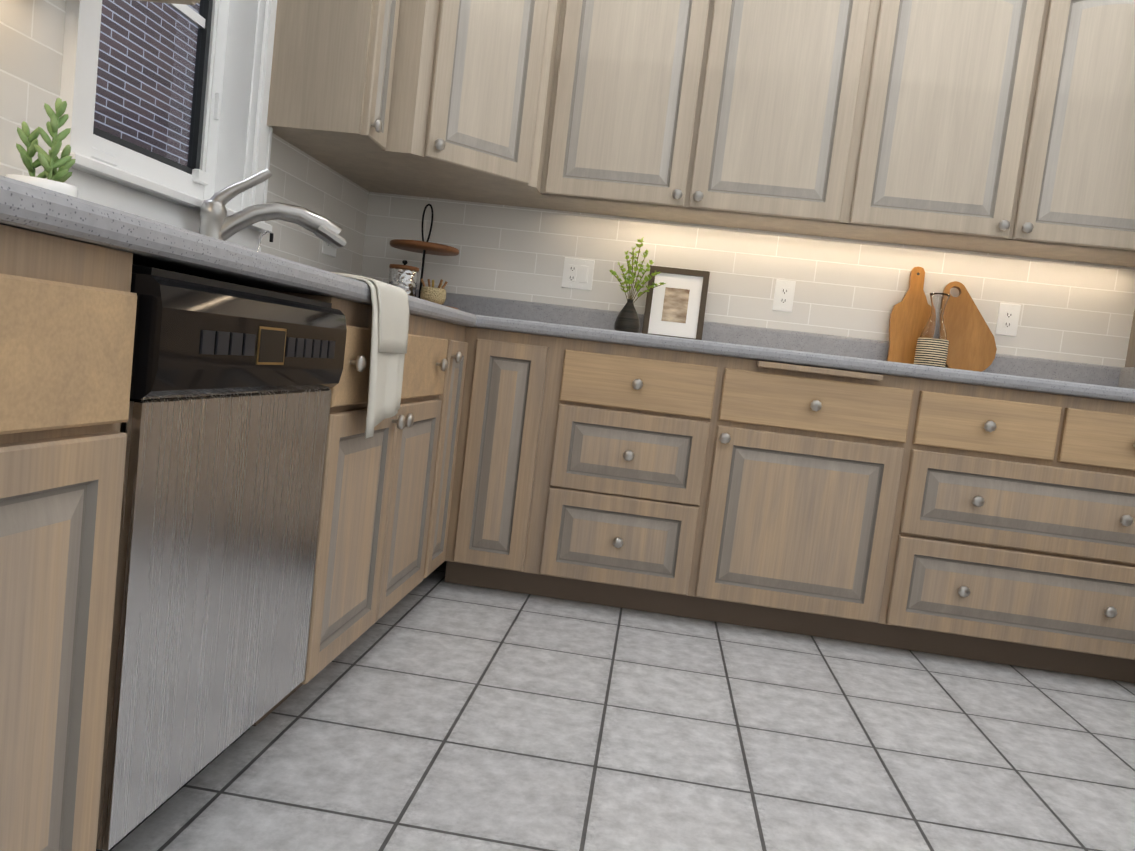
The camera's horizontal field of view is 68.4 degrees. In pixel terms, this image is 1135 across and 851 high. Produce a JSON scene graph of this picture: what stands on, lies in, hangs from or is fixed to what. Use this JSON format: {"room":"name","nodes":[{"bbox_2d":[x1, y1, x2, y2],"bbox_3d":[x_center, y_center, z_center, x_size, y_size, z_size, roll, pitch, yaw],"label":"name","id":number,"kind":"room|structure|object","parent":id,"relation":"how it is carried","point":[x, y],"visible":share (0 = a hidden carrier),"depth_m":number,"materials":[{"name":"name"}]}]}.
{"room":"kitchen","nodes":[
{"label":"kitchen","id":0,"kind":"room"},
{"bbox_2d":[111,561,1134,850],"bbox_3d":[0.979,0.965,0.240,4.900,0.100,6.300,7,5,6],"label":"floor","id":1,"kind":"structure","parent":0,"point":[433,711],"depth_m":1.83,"materials":[{"name":"tile"}]},
{"bbox_2d":[0,224,136,850],"bbox_3d":[-0.908,0.232,0.463,0.644,0.873,1.220,7,5,6],"label":"base cabinet","id":2,"kind":"object","parent":1,"relation":"on","point":[68,307],"visible":0.94,"depth_m":0.91,"materials":[{"name":"brown wood"}]},
{"bbox_2d":[0,169,483,327],"bbox_3d":[-0.723,-0.362,1.576,0.633,0.480,3.548,7,5,6],"label":"countertop","id":3,"kind":"structure","parent":2,"relation":"on","point":[206,251],"depth_m":1.21,"materials":[{"name":"grey stone"}]},
{"bbox_2d":[5,98,78,197],"bbox_3d":[-0.904,-0.446,1.440,0.109,0.235,0.109,7,5,6],"label":"succulent plant","id":4,"kind":"object","parent":3,"relation":"on","point":[51,162],"visible":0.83,"depth_m":1.42,"materials":[{"name":"green plant"}]},
{"bbox_2d":[190,169,346,287],"bbox_3d":[-0.742,-0.519,2.236,0.338,0.279,0.415,7,5,6],"label":"faucet","id":5,"kind":"object","parent":3,"relation":"on","point":[214,221],"depth_m":2.11,"materials":[{"name":"silver metal"}]},
{"bbox_2d":[332,272,409,437],"bbox_3d":[-0.439,-0.151,1.819,0.131,0.331,0.236,7,5,6],"label":"dish towel","id":6,"kind":"object","parent":3,"relation":"hanging from","point":[390,321],"visible":0.94,"depth_m":1.79,"materials":[{"name":"beige fabric"}]},
{"bbox_2d":[390,204,458,308],"bbox_3d":[-0.536,-0.622,3.111,0.296,0.404,0.296,7,5,6],"label":"tiered tray","id":7,"kind":"object","parent":3,"relation":"on","point":[424,247],"visible":0.6,"depth_m":3.08,"materials":[{"name":"brown wood"}]},
{"bbox_2d":[388,260,418,296],"bbox_3d":[-0.609,-0.537,3.095,0.110,0.151,0.110,7,5,6],"label":"canister","id":8,"kind":"object","parent":7,"relation":"on","point":[405,277],"visible":0.81,"depth_m":3.05,"materials":[{"name":"silver metal"}]},
{"bbox_2d":[420,278,447,304],"bbox_3d":[-0.494,-0.492,3.073,0.096,0.093,0.108,7,5,6],"label":"woven basket","id":9,"kind":"object","parent":7,"relation":"on","point":[433,294],"visible":0.83,"depth_m":3.04,"materials":[{"name":"brown wicker"}]},
{"bbox_2d":[96,264,346,850],"bbox_3d":[-0.811,0.176,1.368,0.636,0.863,0.597,7,5,6],"label":"dishwasher","id":10,"kind":"object","parent":1,"relation":"on","point":[224,427],"visible":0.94,"depth_m":1.21,"materials":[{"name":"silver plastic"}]},
{"bbox_2d":[252,289,447,725],"bbox_3d":[-0.725,0.122,2.099,0.644,0.873,0.860,7,5,6],"label":"base cabinet","id":11,"kind":"object","parent":1,"relation":"on","point":[377,489],"visible":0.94,"depth_m":1.94,"materials":[{"name":"brown wood"}]},
{"bbox_2d":[423,322,467,577],"bbox_3d":[-0.629,0.065,2.950,0.644,0.873,0.858,7,5,6],"label":"base cabinet","id":12,"kind":"object","parent":1,"relation":"on","point":[451,396],"visible":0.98,"depth_m":2.59,"materials":[{"name":"brown wood"}]},
{"bbox_2d":[445,327,558,594],"bbox_3d":[-0.198,0.109,3.029,0.304,0.873,0.613,7,5,6],"label":"base cabinet","id":13,"kind":"object","parent":1,"relation":"on","point":[503,429],"visible":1,"depth_m":2.73,"materials":[{"name":"brown wood"}]},
{"bbox_2d":[531,337,721,616],"bbox_3d":[0.210,0.162,2.971,0.525,0.873,0.644,7,5,6],"label":"base cabinet","id":14,"kind":"object","parent":1,"relation":"on","point":[628,445],"visible":1,"depth_m":2.68,"materials":[{"name":"brown wood"}]},
{"bbox_2d":[687,356,917,643],"bbox_3d":[0.765,0.231,2.913,0.600,0.873,0.644,7,5,6],"label":"base cabinet","id":15,"kind":"object","parent":1,"relation":"on","point":[804,479],"visible":1,"depth_m":2.63,"materials":[{"name":"brown wood"}]},
{"bbox_2d":[480,297,1134,402],"bbox_3d":[0.887,-0.263,2.873,2.252,0.137,0.633,7,5,6],"label":"countertop","id":16,"kind":"structure","parent":15,"relation":"on","point":[1086,380],"depth_m":3.00,"materials":[{"name":"grey stone"}]},
{"bbox_2d":[609,237,665,332],"bbox_3d":[0.255,-0.512,3.101,0.222,0.371,0.096,7,5,6],"label":"bud vase","id":17,"kind":"object","parent":16,"relation":"on","point":[627,319],"visible":0.96,"depth_m":3.09,"materials":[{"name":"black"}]},
{"bbox_2d":[642,265,709,339],"bbox_3d":[0.411,-0.457,3.179,0.226,0.284,0.067,7,5,6],"label":"framed art","id":18,"kind":"object","parent":16,"relation":"on","point":[675,305],"visible":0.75,"depth_m":3.17,"materials":[{"name":"brown paper"}]},
{"bbox_2d":[887,267,930,363],"bbox_3d":[1.280,-0.399,3.098,0.160,0.384,0.071,7,5,6],"label":"rectangular cutting board","id":19,"kind":"object","parent":16,"relation":"on","point":[910,314],"visible":0.65,"depth_m":3.09,"materials":[{"name":"brown wood"}]},
{"bbox_2d":[914,293,949,367],"bbox_3d":[1.319,-0.333,3.004,0.107,0.278,0.107,7,5,6],"label":"glass carafe","id":20,"kind":"object","parent":16,"relation":"on","point":[932,345],"visible":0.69,"depth_m":2.97,"materials":[{"name":"white"}]},
{"bbox_2d":[943,281,996,371],"bbox_3d":[1.476,-0.355,3.075,0.204,0.339,0.067,7,5,6],"label":"round cutting board","id":21,"kind":"object","parent":16,"relation":"on","point":[972,343],"visible":0.85,"depth_m":3.06,"materials":[{"name":"brown wood"}]},
{"bbox_2d":[871,378,1134,682],"bbox_3d":[1.499,0.323,2.837,0.887,0.873,0.644,7,5,6],"label":"base cabinet","id":22,"kind":"object","parent":1,"relation":"on","point":[1014,541],"visible":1,"depth_m":2.56,"materials":[{"name":"brown wood"}]},
{"bbox_2d":[1125,309,1134,366],"bbox_3d":[2.427,-0.364,2.671,0.916,2.475,0.676,7,5,6],"label":"tall cabinet","id":23,"kind":"object","parent":1,"relation":"on","point":[1130,359],"depth_m":3.04,"materials":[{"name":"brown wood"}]},
{"bbox_3d":[1.504,-0.805,3.163,4.900,3.060,0.150,7,5,6],"label":"wall","id":24,"kind":"structure","parent":0,"visible":0},
{"bbox_2d":[288,0,561,209],"bbox_3d":[-0.380,-1.387,2.856,0.796,1.071,0.796,7,5,6],"label":"upper cabinet","id":25,"kind":"object","parent":24,"relation":"attached to","point":[471,91],"visible":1,"depth_m":2.69,"materials":[{"name":"brown wood"}]},
{"bbox_2d":[540,0,883,237],"bbox_3d":[0.493,-1.218,3.008,1.053,0.913,0.323,7,5,6],"label":"upper cabinet","id":26,"kind":"object","parent":24,"relation":"attached to","point":[744,114],"depth_m":2.86,"materials":[{"name":"brown wood"}]},
{"bbox_2d":[361,192,1134,366],"bbox_3d":[0.625,-0.571,3.201,2.916,0.387,0.002,7,5,6],"label":"tile backsplash","id":27,"kind":"structure","parent":24,"relation":"attached to","point":[1074,311],"depth_m":3.19,"materials":[{"name":"white tile"}]},
{"bbox_2d":[561,257,594,289],"bbox_3d":[0.041,-0.592,3.260,0.118,0.118,0.011,7,5,6],"label":"electrical outlet plate","id":28,"kind":"object","parent":27,"relation":"attached to","point":[577,273],"depth_m":3.26,"materials":[{"name":"white plastic"}]},
{"bbox_2d":[772,279,795,311],"bbox_3d":[0.824,-0.494,3.180,0.073,0.118,0.009,7,5,6],"label":"electrical outlet plate","id":29,"kind":"object","parent":27,"relation":"attached to","point":[784,289],"depth_m":3.18,"materials":[{"name":"white plastic"}]},
{"bbox_2d":[995,303,1020,335],"bbox_3d":[1.632,-0.392,3.096,0.073,0.118,0.009,7,5,6],"label":"electrical outlet plate","id":30,"kind":"object","parent":27,"relation":"attached to","point":[1008,314],"depth_m":3.09,"materials":[{"name":"white plastic"}]},
{"bbox_2d":[836,0,1134,266],"bbox_3d":[1.557,-1.084,2.898,1.103,0.913,0.323,7,5,6],"label":"upper cabinet","id":31,"kind":"object","parent":24,"relation":"attached to","point":[1005,127],"depth_m":2.76,"materials":[{"name":"brown wood"}]},
{"bbox_3d":[-1.182,-0.894,0.357,0.150,3.060,6.000,7,5,6],"label":"wall","id":32,"kind":"structure","parent":0,"visible":0},
{"bbox_2d":[57,0,276,251],"bbox_3d":[-0.941,-1.177,2.020,0.185,1.388,0.840,7,5,6],"label":"window","id":33,"kind":"structure","parent":32,"relation":"in","point":[159,86],"depth_m":2.14,"materials":[{"name":"white"}]},
{"bbox_2d":[134,0,199,4],"bbox_3d":[-0.806,-1.227,1.061,0.361,0.941,1.041,7,5,6],"label":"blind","id":34,"kind":"object","parent":32,"relation":"attached to","point":[189,2],"visible":1,"depth_m":1.54,"materials":[{"name":"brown wood"}]},
{"bbox_2d":[0,0,368,275],"bbox_3d":[-1.010,-0.633,1.590,0.002,0.387,3.548,7,5,6],"label":"tile backsplash","id":35,"kind":"structure","parent":32,"relation":"attached to","point":[31,43],"depth_m":1.64,"materials":[{"name":"white tile"}]},
{"bbox_2d":[322,224,338,256],"bbox_3d":[-0.853,-0.673,3.013,0.011,0.118,0.118,7,5,6],"label":"electrical outlet plate","id":36,"kind":"object","parent":35,"relation":"attached to","point":[327,249],"visible":0.4,"depth_m":2.97,"materials":[{"name":"white plastic"}]},
{"bbox_2d":[267,0,399,149],"bbox_3d":[-0.653,-1.319,2.431,0.361,0.941,0.253,7,5,6],"label":"upper cabinet","id":37,"kind":"object","parent":32,"relation":"attached to","point":[332,69],"visible":1,"depth_m":2.39,"materials":[{"name":"brown wood"}]}
]}

